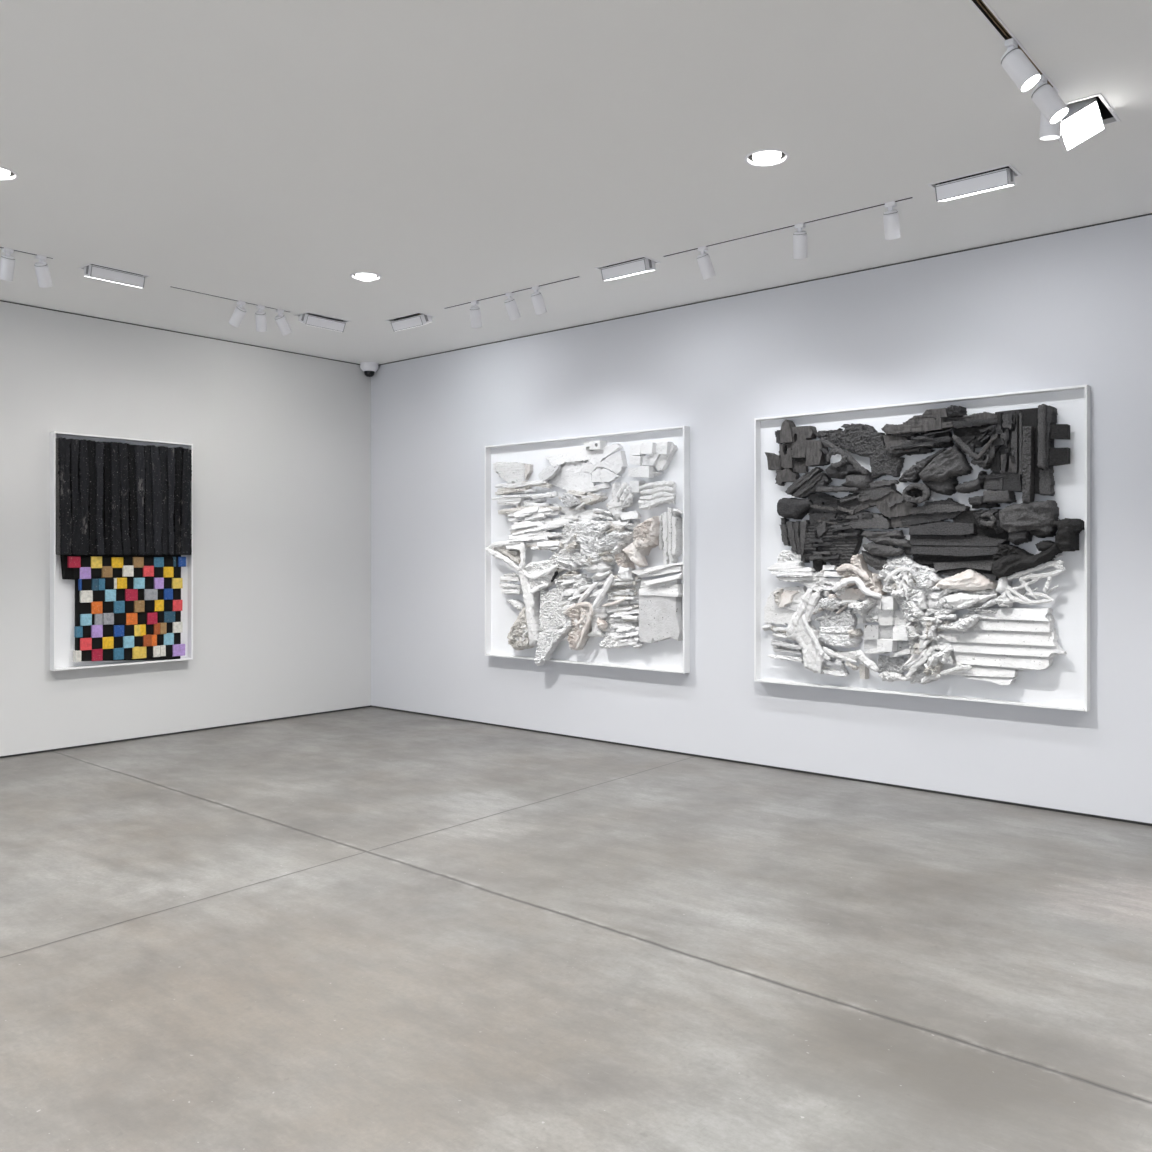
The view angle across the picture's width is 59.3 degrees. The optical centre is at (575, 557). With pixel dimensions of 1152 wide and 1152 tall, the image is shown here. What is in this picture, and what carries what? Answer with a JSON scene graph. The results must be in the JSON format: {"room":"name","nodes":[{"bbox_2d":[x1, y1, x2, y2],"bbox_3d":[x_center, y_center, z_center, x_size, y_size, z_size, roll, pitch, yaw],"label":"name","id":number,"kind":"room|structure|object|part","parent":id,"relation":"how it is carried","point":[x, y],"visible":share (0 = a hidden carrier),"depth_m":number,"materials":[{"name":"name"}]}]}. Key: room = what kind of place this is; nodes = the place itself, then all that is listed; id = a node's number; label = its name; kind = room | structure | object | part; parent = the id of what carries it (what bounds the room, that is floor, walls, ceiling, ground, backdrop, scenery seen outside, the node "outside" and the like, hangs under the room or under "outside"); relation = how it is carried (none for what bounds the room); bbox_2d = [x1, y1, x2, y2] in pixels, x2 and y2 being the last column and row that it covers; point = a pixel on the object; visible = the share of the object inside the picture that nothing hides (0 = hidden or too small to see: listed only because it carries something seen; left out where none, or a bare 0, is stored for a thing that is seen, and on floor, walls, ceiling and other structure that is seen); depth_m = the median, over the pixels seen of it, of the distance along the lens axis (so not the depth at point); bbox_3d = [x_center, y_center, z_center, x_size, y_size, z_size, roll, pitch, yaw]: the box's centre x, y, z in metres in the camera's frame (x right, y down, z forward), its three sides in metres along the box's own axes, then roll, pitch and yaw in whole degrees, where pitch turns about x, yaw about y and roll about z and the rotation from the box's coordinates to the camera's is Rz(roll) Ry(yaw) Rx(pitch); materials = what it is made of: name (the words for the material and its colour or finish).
{"room":"museum","nodes":[
{"label":"museum","id":0,"kind":"room"},
{"bbox_2d":[0,301,370,755],"bbox_3d":[-6.235,-0.228,6.205,0.120,3.620,12.520,0,0,41],"label":"wall","id":1,"kind":"structure","parent":0,"point":[281,441],"depth_m":9.42,"materials":[{"name":"paint"}]},
{"bbox_2d":[50,431,192,670],"bbox_3d":[-3.886,-0.052,8.745,0.137,1.960,1.212,0,0,41],"label":"relief","id":2,"kind":"object","parent":1,"relation":"attached to","point":[121,509],"visible":1,"depth_m":8.66,"materials":[{"name":"black wood"}]},
{"bbox_2d":[0,300,359,364],"bbox_3d":[-6.236,-2.044,6.160,0.038,0.012,12.450,0,0,41],"label":"trim","id":3,"kind":"structure","parent":1,"relation":"attached to","point":[0,300],"depth_m":9.11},
{"bbox_2d":[0,705,370,757],"bbox_3d":[-6.236,1.591,6.160,0.038,0.018,12.450,0,0,41],"label":"trim","id":4,"kind":"structure","parent":1,"relation":"attached to","point":[370,705],"depth_m":9.14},
{"bbox_2d":[0,707,1151,1151],"bbox_3d":[-1.217,1.660,1.826,13.600,0.120,12.800,0,0,41],"label":"floor","id":5,"kind":"structure","parent":0,"point":[368,929],"depth_m":4.13,"materials":[{"name":"concrete"}]},
{"bbox_2d":[0,0,1151,364],"bbox_3d":[-1.217,-2.060,1.826,13.500,0.020,12.700,0,0,41],"label":"ceiling","id":6,"kind":"structure","parent":0,"point":[268,153],"depth_m":5.10,"materials":[{"name":"paint"}]},
{"bbox_2d":[0,166,18,180],"bbox_3d":[-3.094,-2.105,5.384,0.230,0.170,0.230,0,0,41],"label":"recessed light","id":7,"kind":"object","parent":6,"relation":"in","point":[6,174],"visible":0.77,"depth_m":5.40,"materials":[{"name":"white"}]},
{"bbox_3d":[-3.094,-2.100,5.384,0.146,0.160,0.146,0,0,41],"label":"bulb","id":8,"kind":"part","parent":7,"relation":"part of","materials":[{"name":"white glass"}]},
{"bbox_2d":[0,247,54,258],"bbox_3d":[-4.152,-2.077,6.277,0.032,0.056,1.752,0,0,41],"label":"track","id":9,"kind":"object","parent":6,"relation":"attached to","point":[0,247],"visible":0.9,"depth_m":6.82,"materials":[{"name":"grey metal"}]},
{"bbox_2d":[0,248,14,280],"bbox_3d":[-3.791,-1.944,6.739,0.133,0.208,0.088,0,0,41],"label":"track spotlight","id":10,"kind":"object","parent":9,"relation":"hanging from","point":[7,262],"visible":1,"depth_m":6.71,"materials":[{"name":"white metal"}]},
{"bbox_2d":[34,255,52,287],"bbox_3d":[-3.639,-1.946,6.913,0.086,0.205,0.146,0,0,-4],"label":"track spotlight","id":11,"kind":"object","parent":9,"relation":"hanging from","point":[42,271],"visible":1,"depth_m":6.88,"materials":[{"name":"white metal"}]},
{"bbox_2d":[78,263,150,287],"bbox_3d":[-3.310,-2.088,7.268,0.198,0.243,0.438,0,0,41],"label":"floodlight","id":12,"kind":"object","parent":6,"relation":"attached to","point":[92,270],"visible":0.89,"depth_m":7.22,"materials":[{"name":"white metal"}]},
{"bbox_3d":[-3.310,-2.048,7.268,0.198,0.003,0.438,0,0,41],"label":"opening trim","id":13,"kind":"part","parent":12,"relation":"part of","materials":[{"name":"white metal"}]},
{"bbox_2d":[169,286,290,312],"bbox_3d":[-2.728,-2.077,8.053,0.032,0.056,1.062,0,0,41],"label":"track","id":14,"kind":"object","parent":6,"relation":"attached to","point":[169,286],"visible":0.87,"depth_m":7.97,"materials":[{"name":"grey metal"}]},
{"bbox_2d":[229,301,245,327],"bbox_3d":[-2.718,-1.948,8.126,0.156,0.200,0.086,0,0,29],"label":"track spotlight","id":15,"kind":"object","parent":14,"relation":"hanging from","point":[239,312],"visible":1,"depth_m":8.10,"materials":[{"name":"white metal"}]},
{"bbox_2d":[255,305,266,331],"bbox_3d":[-2.576,-1.946,8.275,0.086,0.203,0.149,0,0,-11],"label":"track spotlight","id":16,"kind":"object","parent":14,"relation":"attached to","point":[260,315],"visible":1,"depth_m":8.24,"materials":[{"name":"white metal"}]},
{"bbox_2d":[275,309,291,334],"bbox_3d":[-2.433,-1.948,8.410,0.087,0.201,0.155,0,0,29],"label":"track spotlight","id":17,"kind":"object","parent":14,"relation":"hanging from","point":[280,319],"visible":1,"depth_m":8.38,"materials":[{"name":"white metal"}]},
{"bbox_2d":[294,312,350,331],"bbox_3d":[-2.170,-2.085,8.675,0.198,0.250,0.438,0,0,41],"label":"floodlight","id":18,"kind":"object","parent":6,"relation":"attached to","point":[308,318],"visible":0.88,"depth_m":8.62,"materials":[{"name":"white metal"}]},
{"bbox_3d":[-2.170,-2.048,8.675,0.198,0.003,0.438,0,0,41],"label":"opening trim","id":19,"kind":"part","parent":18,"relation":"part of","materials":[{"name":"white metal"}]},
{"bbox_2d":[350,272,381,280],"bbox_3d":[-1.531,-2.105,7.376,0.230,0.170,0.230,0,0,41],"label":"recessed light","id":20,"kind":"object","parent":6,"relation":"in","point":[363,276],"visible":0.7,"depth_m":7.34,"materials":[{"name":"white"}]},
{"bbox_3d":[-1.531,-2.100,7.376,0.146,0.160,0.146,0,0,41],"label":"bulb","id":21,"kind":"part","parent":20,"relation":"part of","materials":[{"name":"white glass"}]},
{"bbox_2d":[360,362,377,376],"bbox_3d":[-2.183,-1.993,10.693,0.188,0.174,0.188,0,0,41],"label":"dome security camera","id":22,"kind":"object","parent":6,"relation":"attached to","point":[369,368],"visible":0.92,"depth_m":10.64,"materials":[{"name":"white plastic"}]},
{"bbox_2d":[385,312,435,330],"bbox_3d":[-1.418,-2.085,8.676,0.438,0.250,0.198,0,0,41],"label":"floodlight","id":23,"kind":"object","parent":6,"relation":"attached to","point":[415,319],"visible":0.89,"depth_m":8.62,"materials":[{"name":"white metal"}]},
{"bbox_3d":[-1.418,-2.048,8.676,0.438,0.003,0.198,0,0,41],"label":"opening trim","id":24,"kind":"part","parent":23,"relation":"part of","materials":[{"name":"white metal"}]},
{"bbox_2d":[443,276,580,308],"bbox_3d":[-0.529,-2.077,7.854,1.472,0.056,0.032,0,0,41],"label":"track","id":25,"kind":"object","parent":6,"relation":"attached to","point":[576,276],"visible":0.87,"depth_m":7.79,"materials":[{"name":"grey metal"}]},
{"bbox_2d":[470,301,481,327],"bbox_3d":[-0.804,-1.945,8.124,0.086,0.207,0.138,0,0,10],"label":"track spotlight","id":26,"kind":"object","parent":25,"relation":"hanging from","point":[475,314],"visible":1,"depth_m":8.09,"materials":[{"name":"white metal"}]},
{"bbox_2d":[505,292,520,320],"bbox_3d":[-0.493,-1.945,7.867,0.088,0.205,0.144,0,0,41],"label":"track spotlight","id":27,"kind":"object","parent":25,"relation":"hanging from","point":[510,303],"visible":1,"depth_m":7.83,"materials":[{"name":"white metal"}]},
{"bbox_2d":[531,286,546,314],"bbox_3d":[-0.282,-1.944,7.681,0.086,0.207,0.138,0,0,41],"label":"track spotlight","id":28,"kind":"object","parent":25,"relation":"hanging from","point":[537,299],"visible":1,"depth_m":7.65,"materials":[{"name":"white metal"}]},
{"bbox_2d":[595,256,660,280],"bbox_3d":[0.360,-2.088,7.093,0.438,0.244,0.198,0,0,41],"label":"floodlight","id":29,"kind":"object","parent":6,"relation":"attached to","point":[642,264],"visible":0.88,"depth_m":7.04,"materials":[{"name":"white metal"}]},
{"bbox_3d":[0.360,-2.048,7.093,0.438,0.003,0.198,0,0,41],"label":"opening trim","id":30,"kind":"part","parent":29,"relation":"part of","materials":[{"name":"white metal"}]},
{"bbox_2d":[604,270,653,280],"bbox_3d":[0.373,-1.984,7.109,0.370,0.035,0.104,0,0,41],"label":"diffuser","id":31,"kind":"object","parent":29,"relation":"attached to","point":[608,274],"depth_m":7.10,"materials":[{"name":"white"}]},
{"bbox_2d":[744,149,789,166],"bbox_3d":[0.978,-2.105,5.187,0.230,0.170,0.230,0,0,41],"label":"recessed light","id":32,"kind":"object","parent":6,"relation":"in","point":[763,157],"visible":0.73,"depth_m":5.16,"materials":[{"name":"white"}]},
{"bbox_3d":[0.978,-2.100,5.187,0.146,0.160,0.146,0,0,41],"label":"bulb","id":33,"kind":"part","parent":32,"relation":"part of","materials":[{"name":"white glass"}]},
{"bbox_2d":[662,196,913,256],"bbox_3d":[1.256,-2.077,6.325,1.752,0.056,0.032,0,0,41],"label":"track","id":34,"kind":"object","parent":6,"relation":"attached to","point":[912,197],"visible":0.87,"depth_m":6.28,"materials":[{"name":"grey metal"}]},
{"bbox_2d":[697,246,715,279],"bbox_3d":[0.862,-1.945,6.702,0.140,0.206,0.088,0,0,-36],"label":"track spotlight","id":35,"kind":"object","parent":34,"relation":"attached to","point":[704,261],"visible":1,"depth_m":6.67,"materials":[{"name":"white metal"}]},
{"bbox_2d":[793,223,806,258],"bbox_3d":[1.384,-1.944,6.248,0.086,0.208,0.135,0,0,14],"label":"track spotlight","id":36,"kind":"object","parent":34,"relation":"hanging from","point":[799,237],"visible":1,"depth_m":6.21,"materials":[{"name":"white metal"}]},
{"bbox_2d":[883,201,899,239],"bbox_3d":[1.831,-1.944,5.869,0.086,0.207,0.137,0,0,28],"label":"track spotlight","id":37,"kind":"object","parent":34,"relation":"attached to","point":[890,217],"visible":1,"depth_m":5.83,"materials":[{"name":"white metal"}]},
{"bbox_2d":[927,164,1021,201],"bbox_3d":[2.160,-2.088,5.490,0.438,0.244,0.198,0,0,41],"label":"floodlight","id":38,"kind":"object","parent":6,"relation":"attached to","point":[1003,176],"visible":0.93,"depth_m":5.45,"materials":[{"name":"white metal"}]},
{"bbox_3d":[2.160,-2.048,5.490,0.438,0.003,0.198,0,0,41],"label":"opening trim","id":39,"kind":"part","parent":38,"relation":"part of","materials":[{"name":"white metal"}]},
{"bbox_2d":[938,185,1012,201],"bbox_3d":[2.174,-1.984,5.506,0.370,0.035,0.104,0,0,41],"label":"diffuser","id":40,"kind":"object","parent":38,"relation":"attached to","point":[955,191],"depth_m":5.50,"materials":[{"name":"white"}]},
{"bbox_2d":[969,0,1059,91],"bbox_3d":[1.500,-2.077,3.752,0.046,0.056,1.878,0,0,41],"label":"track","id":41,"kind":"object","parent":6,"relation":"attached to","point":[986,12],"visible":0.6,"depth_m":3.91,"materials":[{"name":"black metal"}]},
{"bbox_2d":[1001,38,1040,91],"bbox_3d":[1.758,-1.946,3.999,0.147,0.204,0.087,0,0,31],"label":"track spotlight","id":42,"kind":"object","parent":41,"relation":"attached to","point":[1016,64],"visible":1,"depth_m":3.98,"materials":[{"name":"white metal"}]},
{"bbox_2d":[1031,74,1068,123],"bbox_3d":[2.013,-1.946,4.297,0.147,0.204,0.092,0,0,41],"label":"track spotlight","id":43,"kind":"object","parent":41,"relation":"hanging from","point":[1050,104],"visible":0.99,"depth_m":4.27,"materials":[{"name":"white metal"}]},
{"bbox_2d":[1039,87,1061,139],"bbox_3d":[2.086,-1.944,4.446,0.086,0.207,0.105,0,0,1],"label":"track spotlight","id":44,"kind":"object","parent":41,"relation":"hanging from","point":[1047,131],"visible":0.34,"depth_m":4.42,"materials":[{"name":"white metal"}]},
{"bbox_2d":[1039,93,1120,150],"bbox_3d":[2.336,-2.062,4.695,0.265,0.296,0.368,0,0,41],"label":"floodlight","id":45,"kind":"object","parent":6,"relation":"attached to","point":[1084,117],"visible":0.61,"depth_m":4.66,"materials":[{"name":"white"}]},
{"bbox_3d":[2.339,-2.048,4.692,0.258,0.003,0.368,0,0,41],"label":"opening trim","id":46,"kind":"part","parent":45,"relation":"part of","materials":[{"name":"white metal"}]},
{"bbox_2d":[1061,102,1103,149],"bbox_3d":[2.334,-1.992,4.672,0.150,0.150,0.190,0,0,41],"label":"diffuser","id":47,"kind":"object","parent":45,"relation":"attached to","point":[1083,120],"depth_m":4.66,"materials":[{"name":"white plastic"}]},
{"bbox_2d":[371,215,1151,823],"bbox_3d":[2.857,-0.228,6.580,13.200,3.620,0.120,0,0,41],"label":"wall","id":48,"kind":"structure","parent":0,"point":[1073,307],"depth_m":7.68,"materials":[{"name":"paint"}]},
{"bbox_2d":[485,426,689,672],"bbox_3d":[-0.013,-0.043,8.821,2.277,2.023,0.207,0,0,41],"label":"relief","id":49,"kind":"object","parent":48,"relation":"attached to","point":[587,538],"visible":1,"depth_m":8.71,"materials":[{"name":"paint"}]},
{"bbox_3d":[-0.657,-0.025,9.438,0.394,0.212,0.084,0,0,41],"label":"plaster panel","id":50,"kind":"part","parent":49,"relation":"part of","materials":[{"name":"white paint"}]},
{"bbox_3d":[-0.614,-0.779,9.411,0.409,0.232,0.068,0,0,41],"label":"plaster panel","id":51,"kind":"part","parent":49,"relation":"part of","materials":[{"name":"white paint"}]},
{"bbox_3d":[-0.439,-0.784,9.275,0.088,0.145,0.047,0,0,41],"label":"plaster panel","id":52,"kind":"part","parent":49,"relation":"part of","materials":[{"name":"white paint"}]},
{"bbox_3d":[-0.062,-0.876,8.934,0.556,0.160,0.076,0,0,41],"label":"plaster plate","id":53,"kind":"part","parent":49,"relation":"part of","materials":[{"name":"white paint"}]},
{"bbox_3d":[-0.062,0.319,8.930,0.354,0.348,0.080,0,0,41],"label":"plaster panel","id":54,"kind":"part","parent":49,"relation":"part of","materials":[{"name":"white paint"}]},
{"bbox_3d":[-0.029,-0.704,8.929,0.513,0.288,0.039,0,0,41],"label":"plaster plate","id":55,"kind":"part","parent":49,"relation":"part of","materials":[{"name":"white paint"}]},
{"bbox_3d":[0.061,-0.654,8.850,0.231,0.161,0.043,0,0,41],"label":"plaster plate","id":56,"kind":"part","parent":49,"relation":"part of","materials":[{"name":"white paint"}]},
{"bbox_3d":[0.139,-0.796,8.771,0.206,0.134,0.061,0,0,41],"label":"plaster plate","id":57,"kind":"part","parent":49,"relation":"part of","materials":[{"name":"white paint"}]},
{"bbox_3d":[0.244,-0.879,8.678,0.359,0.176,0.065,0,0,41],"label":"plaster plate","id":58,"kind":"part","parent":49,"relation":"part of","materials":[{"name":"white paint"}]},
{"bbox_3d":[0.262,-0.703,8.667,0.299,0.129,0.059,0,0,41],"label":"plaster plate","id":59,"kind":"part","parent":49,"relation":"part of","materials":[{"name":"white paint"}]},
{"bbox_3d":[0.301,-0.803,8.628,0.304,0.193,0.066,0,0,41],"label":"plaster plate","id":60,"kind":"part","parent":49,"relation":"part of","materials":[{"name":"white paint"}]},
{"bbox_3d":[0.378,0.430,8.559,0.398,0.552,0.070,0,0,41],"label":"plaster panel","id":61,"kind":"part","parent":49,"relation":"part of","materials":[{"name":"white paint"}]},
{"bbox_3d":[0.452,-0.274,8.509,0.182,0.074,0.052,0,0,41],"label":"plaster panel","id":62,"kind":"part","parent":49,"relation":"part of","materials":[{"name":"white paint"}]},
{"bbox_3d":[0.661,-0.525,8.328,0.360,0.189,0.053,0,0,41],"label":"plaster panel","id":63,"kind":"part","parent":49,"relation":"part of","materials":[{"name":"white paint"}]},
{"bbox_3d":[0.696,0.298,8.239,0.401,0.034,0.093,0,0,41],"label":"plaster lid","id":64,"kind":"part","parent":49,"relation":"part of","materials":[{"name":"white paint"}]},
{"bbox_3d":[0.728,-0.820,8.265,0.210,0.227,0.063,0,0,41],"label":"plaster panel","id":65,"kind":"part","parent":49,"relation":"part of","materials":[{"name":"white paint"}]},
{"bbox_2d":[371,705,1151,825],"bbox_3d":[2.834,1.591,6.561,13.210,0.018,0.038,0,0,41],"label":"trim","id":66,"kind":"structure","parent":48,"relation":"attached to","point":[794,770],"depth_m":7.45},
{"bbox_2d":[378,213,1151,365],"bbox_3d":[2.834,-2.044,6.561,13.210,0.012,0.038,0,0,41],"label":"trim","id":67,"kind":"structure","parent":48,"relation":"attached to","point":[1151,213],"depth_m":7.43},
{"bbox_2d":[754,385,1089,711],"bbox_3d":[2.214,-0.058,6.900,2.321,1.995,0.226,0,0,41],"label":"relief","id":68,"kind":"object","parent":48,"relation":"attached to","point":[940,548],"visible":1,"depth_m":6.76,"materials":[{"name":"paint"}]},
{"bbox_3d":[1.565,0.356,7.557,0.349,0.289,0.048,0,0,41],"label":"plaster plate","id":69,"kind":"part","parent":68,"relation":"part of","materials":[{"name":"white paint"}]},
{"bbox_3d":[1.587,0.309,7.512,0.144,0.129,0.089,0,0,41],"label":"plaster plate","id":70,"kind":"part","parent":68,"relation":"part of","materials":[{"name":"beige paint"}]},
{"bbox_3d":[1.804,-0.248,7.327,0.222,0.157,0.087,0,0,41],"label":"charred plate","id":71,"kind":"part","parent":68,"relation":"part of","materials":[{"name":"black wood"}]},
{"bbox_3d":[1.803,-0.384,7.344,0.250,0.171,0.063,0,0,41],"label":"charred plate","id":72,"kind":"part","parent":68,"relation":"part of","materials":[{"name":"black wood"}]},
{"bbox_3d":[1.854,0.786,7.294,0.216,0.112,0.072,0,0,41],"label":"plaster panel","id":73,"kind":"part","parent":68,"relation":"part of","materials":[{"name":"white paint"}]},
{"bbox_3d":[1.952,-0.382,7.207,0.178,0.173,0.077,0,0,41],"label":"charred plate","id":74,"kind":"part","parent":68,"relation":"part of","materials":[{"name":"black wood"}]},
{"bbox_3d":[1.964,0.261,7.199,0.226,0.095,0.072,0,0,41],"label":"plaster plate","id":75,"kind":"part","parent":68,"relation":"part of","materials":[{"name":"beige paint"}]},
{"bbox_3d":[2.027,0.719,7.058,0.169,0.150,0.053,0,0,41],"label":"plaster stem","id":76,"kind":"part","parent":68,"relation":"part of","materials":[{"name":"white paint"}]},
{"bbox_3d":[2.071,-0.262,7.089,0.299,0.133,0.101,0,0,41],"label":"charred plate","id":77,"kind":"part","parent":68,"relation":"part of","materials":[{"name":"black wood"}]},
{"bbox_3d":[2.103,-0.445,7.062,0.248,0.096,0.099,0,0,41],"label":"charred plate","id":78,"kind":"part","parent":68,"relation":"part of","materials":[{"name":"black wood"}]},
{"bbox_3d":[2.162,-0.392,7.023,0.404,0.238,0.084,0,0,41],"label":"charred plate","id":79,"kind":"part","parent":68,"relation":"part of","materials":[{"name":"black wood"}]},
{"bbox_3d":[2.225,-0.769,6.966,0.204,0.159,0.087,0,0,41],"label":"charred panel","id":80,"kind":"part","parent":68,"relation":"part of","materials":[{"name":"black wood"}]},
{"bbox_3d":[2.357,-0.288,6.869,0.436,0.168,0.063,0,0,41],"label":"charred plate","id":81,"kind":"part","parent":68,"relation":"part of","materials":[{"name":"black wood"}]},
{"bbox_3d":[2.404,-0.306,6.825,0.419,0.183,0.068,0,0,41],"label":"charred plate","id":82,"kind":"part","parent":68,"relation":"part of","materials":[{"name":"black wood"}]},
{"bbox_3d":[2.442,-0.325,6.779,0.364,0.069,0.088,0,0,41],"label":"charred plate","id":83,"kind":"part","parent":68,"relation":"part of","materials":[{"name":"black wood"}]},
{"bbox_3d":[2.620,-0.260,6.649,0.292,0.111,0.053,0,0,41],"label":"charred plate","id":84,"kind":"part","parent":68,"relation":"part of","materials":[{"name":"black wood"}]},
{"bbox_3d":[2.625,-0.800,6.646,0.292,0.140,0.053,0,0,41],"label":"charred panel","id":85,"kind":"part","parent":68,"relation":"part of","materials":[{"name":"black wood"}]},
{"bbox_3d":[2.586,-0.755,6.666,0.165,0.078,0.072,0,0,41],"label":"charred panel","id":86,"kind":"part","parent":68,"relation":"part of","materials":[{"name":"black wood"}]},
{"bbox_3d":[2.834,0.200,6.480,0.138,0.104,0.032,0,0,41],"label":"plaster plate","id":87,"kind":"part","parent":68,"relation":"part of","materials":[{"name":"white paint"}]},
{"bbox_3d":[2.925,-0.750,6.326,0.056,0.408,0.148,0,0,41],"label":"charred post","id":88,"kind":"part","parent":68,"relation":"part of","materials":[{"name":"black wood"}]},
{"bbox_3d":[2.962,-0.750,6.312,0.051,0.398,0.121,0,0,41],"label":"charred post","id":89,"kind":"part","parent":68,"relation":"part of","materials":[{"name":"black wood"}]}
]}

